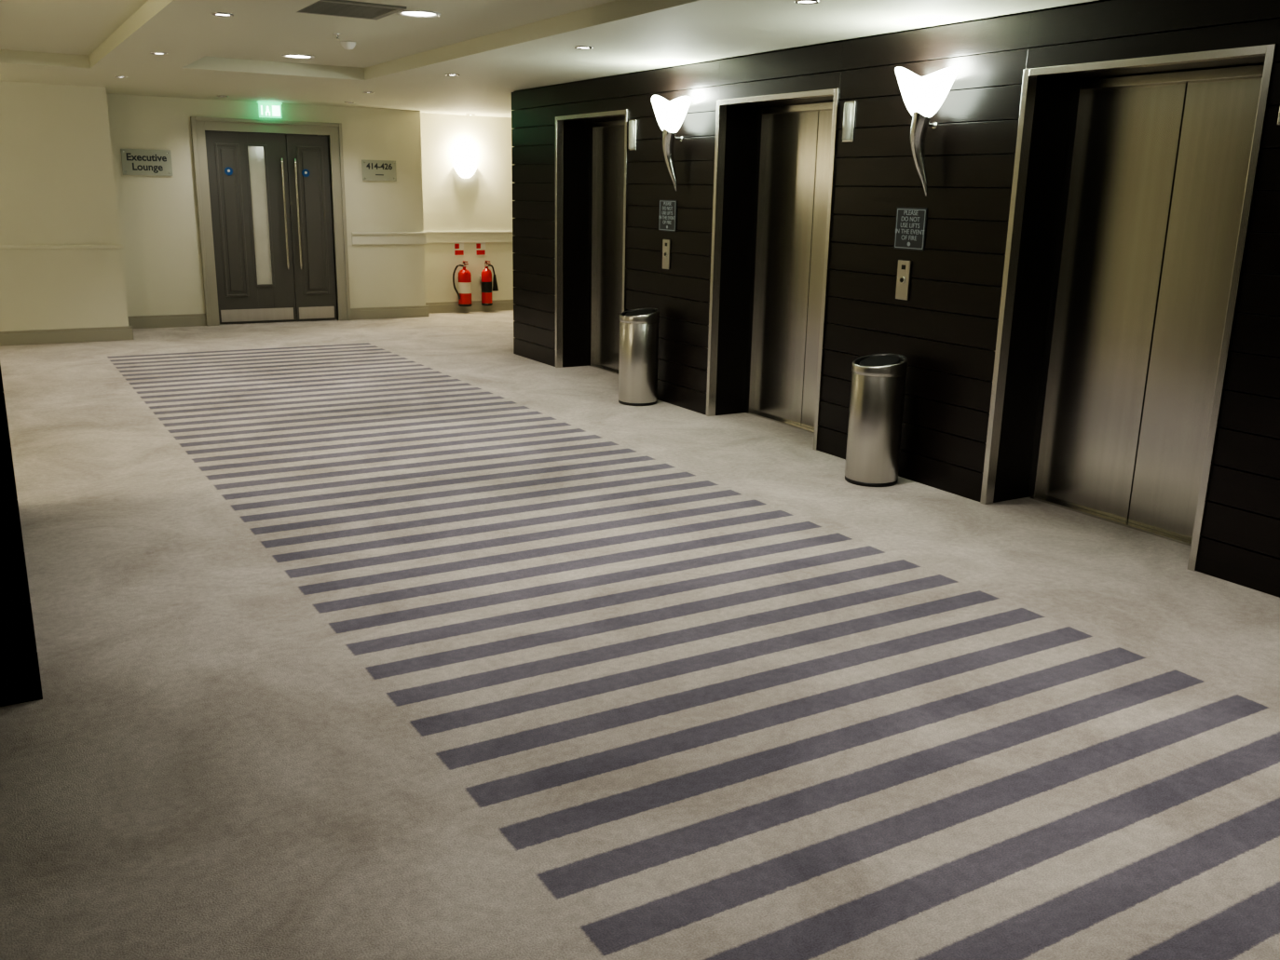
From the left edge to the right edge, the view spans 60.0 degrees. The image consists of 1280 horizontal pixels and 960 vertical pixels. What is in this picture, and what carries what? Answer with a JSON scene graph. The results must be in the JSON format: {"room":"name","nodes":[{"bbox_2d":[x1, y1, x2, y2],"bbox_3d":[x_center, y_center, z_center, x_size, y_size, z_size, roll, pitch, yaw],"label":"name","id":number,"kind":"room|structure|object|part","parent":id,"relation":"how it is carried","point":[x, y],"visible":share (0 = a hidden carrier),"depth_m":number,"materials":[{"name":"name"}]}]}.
{"room":"lobby","nodes":[
{"label":"lobby","id":0,"kind":"room"},
{"bbox_2d":[0,364,42,707],"bbox_3d":[-3.902,-0.602,3.432,3.245,2.480,2.490,-7,17,-30],"label":"wall","id":1,"kind":"structure","parent":0,"point":[20,674],"depth_m":3.41,"materials":[{"name":"black"}]},
{"bbox_2d":[0,81,128,331],"bbox_3d":[-7.506,-2.527,10.520,4.544,2.480,1.140,-7,17,-30],"label":"wall","id":2,"kind":"structure","parent":0,"point":[58,186],"depth_m":10.89,"materials":[{"name":"beige paint"}]},
{"bbox_2d":[0,245,123,249],"bbox_3d":[-7.121,-2.125,10.168,4.364,0.035,0.020,-7,17,-30],"label":"trim","id":3,"kind":"structure","parent":2,"relation":"attached to","point":[33,246],"depth_m":10.97,"materials":[{"name":"beige paint"}]},
{"bbox_2d":[0,326,133,346],"bbox_3d":[-7.133,-1.276,10.391,4.374,0.140,0.022,-7,17,-30],"label":"baseboard","id":4,"kind":"structure","parent":2,"relation":"attached to","point":[104,333],"depth_m":11.16,"materials":[{"name":"beige"}]},
{"bbox_2d":[106,94,425,319],"bbox_3d":[-4.340,-3.126,13.051,3.556,2.480,0.500,-7,17,-30],"label":"wall","id":5,"kind":"structure","parent":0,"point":[158,220],"depth_m":12.50,"materials":[{"name":"beige paint"}]},
{"bbox_2d":[120,149,172,176],"bbox_3d":[-5.350,-3.446,12.027,0.500,0.270,0.022,-7,17,-30],"label":"sign","id":6,"kind":"object","parent":5,"relation":"attached to","point":[134,161],"visible":1,"depth_m":12.02,"materials":[{"name":"grey plastic"}]},
{"bbox_2d":[127,313,206,328],"bbox_3d":[-5.364,-1.785,12.473,0.916,0.140,0.022,-7,17,-30],"label":"baseboard","id":7,"kind":"structure","parent":5,"relation":"attached to","point":[187,320],"depth_m":12.49,"materials":[{"name":"beige"}]},
{"bbox_2d":[190,116,351,326],"bbox_3d":[-4.272,-2.987,12.902,1.660,2.290,0.240,-7,17,-30],"label":"door frame","id":8,"kind":"structure","parent":5,"relation":"attached to","point":[199,125],"depth_m":12.65,"materials":[{"name":"beige wood"}]},
{"bbox_2d":[204,131,296,324],"bbox_3d":[-4.476,-2.891,12.786,0.882,2.135,0.057,-7,17,-30],"label":"leaf","id":9,"kind":"object","parent":8,"relation":"attached to","point":[254,283],"visible":1,"depth_m":12.76,"materials":[{"name":"grey paint"}]},
{"bbox_2d":[224,166,232,175],"bbox_3d":[-4.633,-3.480,12.488,0.090,0.090,0.006,-7,17,-30],"label":"disc","id":10,"kind":"object","parent":9,"relation":"attached to","point":[228,170],"visible":1,"depth_m":12.49,"materials":[{"name":"blue plastic"}]},
{"bbox_2d":[280,158,289,270],"bbox_3d":[-4.129,-3.087,12.882,0.028,1.260,0.074,-7,17,-30],"label":"bar","id":11,"kind":"object","parent":9,"relation":"attached to","point":[281,159],"visible":1,"depth_m":12.85,"materials":[{"name":"silver metal"}]},
{"bbox_2d":[285,134,337,321],"bbox_3d":[-3.885,-2.969,13.129,0.482,2.135,0.057,-7,17,-30],"label":"leaf","id":12,"kind":"object","parent":8,"relation":"attached to","point":[315,283],"visible":1,"depth_m":13.11,"materials":[{"name":"grey paint"}]},
{"bbox_2d":[293,158,302,269],"bbox_3d":[-4.000,-3.104,12.957,0.028,1.260,0.074,-7,17,-30],"label":"bar","id":13,"kind":"object","parent":12,"relation":"attached to","point":[294,159],"visible":1,"depth_m":12.92,"materials":[{"name":"silver metal"}]},
{"bbox_2d":[301,169,309,177],"bbox_3d":[-3.893,-3.578,12.916,0.090,0.090,0.006,-7,17,-30],"label":"disc","id":14,"kind":"object","parent":12,"relation":"attached to","point":[306,172],"visible":1,"depth_m":12.91,"materials":[{"name":"blue plastic"}]},
{"bbox_2d":[361,159,396,181],"bbox_3d":[-3.132,-3.719,13.317,0.420,0.240,0.022,-7,17,-30],"label":"number sign","id":15,"kind":"object","parent":5,"relation":"attached to","point":[372,170],"visible":1,"depth_m":13.31,"materials":[{"name":"grey plastic"}]},
{"bbox_2d":[350,305,429,320],"bbox_3d":[-3.109,-2.082,13.780,1.010,0.140,0.022,-7,17,-30],"label":"baseboard","id":16,"kind":"structure","parent":5,"relation":"attached to","point":[393,312],"depth_m":13.77,"materials":[{"name":"beige wood"}]},
{"bbox_2d":[351,231,426,245],"bbox_3d":[-3.058,-2.957,13.563,0.940,0.145,0.035,-7,17,-30],"label":"trim","id":17,"kind":"structure","parent":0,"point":[378,238],"depth_m":13.55,"materials":[{"name":"white paint"}]},
{"bbox_2d":[420,112,515,302],"bbox_3d":[-1.078,-3.621,15.194,4.300,2.480,0.250,-7,17,-30],"label":"wall","id":18,"kind":"structure","parent":0,"point":[483,201],"depth_m":14.33,"materials":[{"name":"beige paint"}]},
{"bbox_2d":[453,242,463,256],"bbox_3d":[-2.353,-3.005,14.423,0.140,0.170,0.006,-7,17,-30],"label":"sign","id":19,"kind":"object","parent":18,"relation":"attached to","point":[458,247],"visible":1,"depth_m":14.42,"materials":[{"name":"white plastic"}]},
{"bbox_2d":[452,260,471,306],"bbox_3d":[-2.300,-2.559,14.443,0.204,0.578,0.255,4,15,11],"label":"fire extinguisher","id":20,"kind":"object","parent":18,"relation":"attached to","point":[464,293],"visible":1,"depth_m":14.38,"materials":[{"name":"red metal"}]},
{"bbox_2d":[453,166,476,177],"bbox_3d":[-2.213,-3.939,14.191,0.320,0.140,0.109,-7,17,-30],"label":"wall sconce","id":21,"kind":"object","parent":18,"relation":"attached to","point":[462,171],"depth_m":14.16,"materials":[{"name":"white glass"}]},
{"bbox_2d":[423,231,512,243],"bbox_3d":[-1.096,-3.318,15.094,4.100,0.145,0.035,-7,17,-30],"label":"trim","id":22,"kind":"structure","parent":18,"relation":"attached to","point":[432,237],"depth_m":14.43,"materials":[{"name":"white paint"}]},
{"bbox_2d":[425,299,514,313],"bbox_3d":[-1.117,-2.447,15.327,4.100,0.140,0.022,-7,17,-30],"label":"baseboard","id":23,"kind":"structure","parent":18,"relation":"attached to","point":[497,305],"depth_m":14.67,"materials":[{"name":"beige"}]},
{"bbox_2d":[475,242,485,255],"bbox_3d":[-2.095,-3.039,14.573,0.140,0.170,0.006,-7,17,-30],"label":"sign","id":24,"kind":"object","parent":18,"relation":"attached to","point":[480,247],"visible":1,"depth_m":14.57,"materials":[{"name":"white plastic"}]},
{"bbox_2d":[479,260,498,305],"bbox_3d":[-2.009,-2.599,14.620,0.252,0.578,0.187,8,16,25],"label":"fire extinguisher","id":25,"kind":"object","parent":18,"relation":"attached to","point":[486,274],"visible":1,"depth_m":14.57,"materials":[{"name":"red metal"}]},
{"bbox_2d":[0,0,1102,117],"bbox_3d":[0.046,-2.422,5.394,12.400,0.200,18.400,-7,17,-30],"label":"ceiling","id":26,"kind":"structure","parent":0,"point":[497,48],"depth_m":7.28,"materials":[{"name":"beige paint"}]},
{"bbox_2d":[113,75,128,78],"bbox_3d":[-4.556,-3.540,9.731,0.115,0.008,0.115,-7,17,-30],"label":"recessed light","id":27,"kind":"object","parent":26,"relation":"in","point":[119,76],"visible":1,"depth_m":9.70,"materials":[{"name":"silver metal"}]},
{"bbox_2d":[149,52,167,54],"bbox_3d":[-3.423,-3.036,7.890,0.115,0.008,0.115,-7,17,-30],"label":"recessed light","id":28,"kind":"object","parent":26,"relation":"in","point":[155,53],"visible":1,"depth_m":7.87,"materials":[{"name":"silver metal"}]},
{"bbox_2d":[211,12,233,16],"bbox_3d":[-2.259,-2.518,5.998,0.115,0.008,0.115,-7,17,-30],"label":"recessed light","id":29,"kind":"object","parent":26,"relation":"in","point":[219,14],"visible":1,"depth_m":5.99,"materials":[{"name":"silver metal"}]},
{"bbox_2d":[257,100,282,118],"bbox_3d":[-4.146,-4.151,12.420,0.260,0.170,0.060,-7,17,-30],"label":"exit sign","id":30,"kind":"object","parent":26,"relation":"attached to","point":[266,109],"visible":1,"depth_m":12.40,"materials":[{"name":"green plastic"}]},
{"bbox_2d":[281,54,314,58],"bbox_3d":[-2.715,-3.364,8.802,0.256,0.008,0.256,-7,17,-30],"label":"recessed light","id":31,"kind":"object","parent":26,"relation":"in","point":[294,56],"visible":1,"depth_m":8.79,"materials":[{"name":"white plastic"}]},
{"bbox_2d":[340,40,355,49],"bbox_3d":[-2.072,-3.087,7.875,0.110,0.050,0.110,-7,17,-30],"label":"smoke detector","id":32,"kind":"object","parent":26,"relation":"attached to","point":[347,45],"visible":1,"depth_m":7.84,"materials":[{"name":"white plastic"}]},
{"bbox_2d":[297,0,406,19],"bbox_3d":[-1.689,-2.703,6.359,0.540,0.012,0.540,-7,17,-30],"label":"ceiling vent","id":33,"kind":"object","parent":26,"relation":"in","point":[330,7],"visible":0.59,"depth_m":6.35,"materials":[{"name":"grey metal"}]},
{"bbox_2d":[396,9,440,17],"bbox_3d":[-1.296,-2.733,6.496,0.256,0.008,0.256,-7,17,-30],"label":"recessed light","id":34,"kind":"object","parent":26,"relation":"in","point":[416,13],"visible":0.98,"depth_m":6.49,"materials":[{"name":"white plastic"}]},
{"bbox_2d":[445,73,459,76],"bbox_3d":[-1.522,-3.286,8.990,0.115,0.008,0.115,-7,17,-30],"label":"recessed light","id":35,"kind":"object","parent":26,"relation":"in","point":[449,74],"visible":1,"depth_m":8.96,"materials":[{"name":"silver metal"}]},
{"bbox_2d":[574,45,592,49],"bbox_3d":[-0.359,-2.768,7.099,0.115,0.008,0.115,-7,17,-30],"label":"recessed light","id":36,"kind":"object","parent":26,"relation":"in","point":[581,47],"visible":1,"depth_m":7.11,"materials":[{"name":"silver metal"}]},
{"bbox_2d":[794,0,819,4],"bbox_3d":[0.789,-2.258,5.233,0.115,0.008,0.115,-7,17,-30],"label":"recessed light","id":37,"kind":"object","parent":26,"relation":"in","point":[802,2],"visible":1,"depth_m":5.24,"materials":[{"name":"silver metal"}]},
{"bbox_2d":[0,310,1279,959],"bbox_3d":[-0.004,0.122,6.059,12.400,0.100,18.400,-7,17,-30],"label":"floor","id":38,"kind":"structure","parent":0,"point":[420,638],"depth_m":3.67,"materials":[{"name":"carpet"}]},
{"bbox_2d":[618,308,659,406],"bbox_3d":[-0.010,-0.954,8.545,0.304,0.724,0.304,-7,17,-30],"label":"waste bin","id":39,"kind":"object","parent":38,"relation":"on","point":[638,328],"visible":1,"depth_m":8.44,"materials":[{"name":"silver metal"}]},
{"bbox_2d":[844,354,907,487],"bbox_3d":[1.344,-0.347,6.326,0.304,0.724,0.304,-7,17,-30],"label":"waste bin","id":40,"kind":"object","parent":38,"relation":"on","point":[878,388],"visible":1,"depth_m":6.22,"materials":[{"name":"silver metal"}]},
{"bbox_2d":[511,0,1279,598],"bbox_3d":[4.266,-1.111,5.997,4.440,2.480,14.100,-7,17,-30],"label":"wall","id":41,"kind":"structure","parent":0,"point":[946,331],"depth_m":6.18,"materials":[{"name":"brown wood"}]},
{"bbox_2d":[562,115,625,367],"bbox_3d":[-0.252,-1.992,9.560,0.320,2.210,1.260,-7,17,-30],"label":"lining","id":42,"kind":"object","parent":41,"relation":"attached to","point":[576,133],"visible":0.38,"depth_m":10.03,"materials":[{"name":"black"}]},
{"bbox_2d":[555,108,630,371],"bbox_3d":[-0.214,-1.997,9.581,0.534,2.210,1.260,-7,17,-30],"label":"door frame","id":43,"kind":"structure","parent":42,"relation":"attached to","point":[608,140],"depth_m":9.90,"materials":[{"name":"silver metal"}]},
{"bbox_3d":[-0.127,-1.992,9.636,0.070,2.176,1.204,-7,17,-30],"label":"frame","id":44,"kind":"part","parent":43,"relation":"part of","materials":[{"name":"silver metal"}]},
{"bbox_2d":[590,365,618,374],"bbox_3d":[-0.092,-0.952,9.942,0.200,0.011,1.152,-7,17,-30],"label":"sill","id":45,"kind":"structure","parent":41,"relation":"attached to","point":[593,366],"depth_m":10.14,"materials":[{"name":"silver metal"}]},
{"bbox_2d":[628,119,637,150],"bbox_3d":[-0.066,-2.683,8.617,0.042,0.230,0.090,-7,17,-30],"label":"lantern","id":46,"kind":"object","parent":41,"relation":"attached to","point":[633,124],"visible":1,"depth_m":8.59,"materials":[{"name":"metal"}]},
{"bbox_2d":[662,239,670,269],"bbox_3d":[0.197,-1.712,8.405,0.020,0.220,0.100,-7,17,-30],"label":"panel","id":47,"kind":"object","parent":41,"relation":"attached to","point":[666,243],"visible":1,"depth_m":8.39,"materials":[{"name":"metal"}]},
{"bbox_2d":[658,199,677,231],"bbox_3d":[0.207,-1.989,8.336,0.008,0.230,0.236,-7,17,-30],"label":"notice sign","id":48,"kind":"object","parent":41,"relation":"attached to","point":[667,222],"visible":1,"depth_m":8.33,"materials":[{"name":"grey metal"}]},
{"bbox_2d":[651,95,691,190],"bbox_3d":[0.218,-2.436,8.003,0.223,0.676,0.422,-7,17,-30],"label":"wall sconce","id":49,"kind":"object","parent":41,"relation":"attached to","point":[670,115],"visible":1,"depth_m":7.92,"materials":[{"name":"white glass"}]},
{"bbox_3d":[0.235,-2.335,8.051,0.168,0.457,0.123,-7,17,-30],"label":"horn stem","id":50,"kind":"part","parent":49,"relation":"part of","materials":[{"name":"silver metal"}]},
{"bbox_2d":[715,95,833,415],"bbox_3d":[1.022,-1.426,7.490,0.320,2.210,1.270,-7,17,-30],"label":"lining","id":51,"kind":"object","parent":41,"relation":"attached to","point":[742,119],"visible":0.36,"depth_m":7.96,"materials":[{"name":"black"}]},
{"bbox_2d":[705,88,843,450],"bbox_3d":[1.059,-1.431,7.511,0.534,2.210,1.270,-7,17,-30],"label":"elevator door","id":52,"kind":"structure","parent":51,"relation":"attached to","point":[796,157],"depth_m":7.75,"materials":[{"name":"silver metal"}]},
{"bbox_3d":[1.146,-1.426,7.567,0.070,2.176,1.214,-7,17,-30],"label":"frame","id":53,"kind":"part","parent":52,"relation":"part of","materials":[{"name":"silver metal"}]},
{"bbox_2d":[746,411,814,433],"bbox_3d":[1.181,-0.386,7.873,0.200,0.011,1.162,-7,17,-30],"label":"sill","id":54,"kind":"structure","parent":41,"relation":"attached to","point":[758,415],"depth_m":7.98,"materials":[{"name":"silver metal"}]},
{"bbox_2d":[842,100,856,142],"bbox_3d":[1.220,-2.111,6.527,0.042,0.230,0.090,-7,17,-30],"label":"lantern","id":55,"kind":"object","parent":41,"relation":"attached to","point":[849,115],"visible":1,"depth_m":6.51,"materials":[{"name":"silver metal"}]},
{"bbox_2d":[895,259,912,300],"bbox_3d":[1.494,-1.136,6.298,0.020,0.220,0.100,-7,17,-30],"label":"panel","id":56,"kind":"object","parent":41,"relation":"attached to","point":[904,269],"visible":1,"depth_m":6.29,"materials":[{"name":"metal"}]},
{"bbox_2d":[893,207,927,251],"bbox_3d":[1.514,-1.408,6.213,0.008,0.230,0.236,-7,17,-30],"label":"notice sign","id":57,"kind":"object","parent":41,"relation":"attached to","point":[910,224],"visible":1,"depth_m":6.21,"materials":[{"name":"grey metal"}]},
{"bbox_2d":[895,66,959,196],"bbox_3d":[1.504,-1.864,5.913,0.223,0.676,0.422,-7,17,-30],"label":"wall sconce","id":58,"kind":"object","parent":41,"relation":"attached to","point":[922,97],"visible":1,"depth_m":5.84,"materials":[{"name":"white glass"}]},
{"bbox_3d":[1.521,-1.763,5.961,0.168,0.457,0.123,-7,17,-30],"label":"horn stem","id":59,"kind":"part","parent":58,"relation":"part of","materials":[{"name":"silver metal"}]},
{"bbox_2d":[1030,496,1191,545],"bbox_3d":[2.529,0.213,5.683,0.200,0.011,1.142,-7,17,-30],"label":"sill","id":60,"kind":"structure","parent":41,"relation":"attached to","point":[1122,523],"depth_m":5.67,"materials":[{"name":"silver metal"}]},
{"bbox_2d":[993,55,1265,503],"bbox_3d":[2.369,-0.827,5.300,0.320,2.210,1.250,-7,17,-30],"label":"lining","id":61,"kind":"object","parent":41,"relation":"attached to","point":[1053,97],"visible":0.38,"depth_m":5.74,"materials":[{"name":"black"}]},
{"bbox_2d":[980,43,1278,571],"bbox_3d":[2.406,-0.832,5.322,0.534,2.210,1.250,-7,17,-30],"label":"elevator door","id":62,"kind":"structure","parent":61,"relation":"attached to","point":[1160,170],"depth_m":5.43,"materials":[{"name":"silver metal"}]},
{"bbox_3d":[2.494,-0.827,5.377,0.070,2.176,1.194,-7,17,-30],"label":"frame","id":63,"kind":"part","parent":62,"relation":"part of","materials":[{"name":"silver metal"}]},
{"bbox_2d":[1277,108,1279,125],"bbox_3d":[2.557,-1.516,4.353,0.042,0.230,0.090,-7,17,-30],"label":"lantern","id":64,"kind":"object","parent":41,"relation":"attached to","point":[1278,119],"visible":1,"depth_m":4.41,"materials":[{"name":"silver metal"}]}
]}

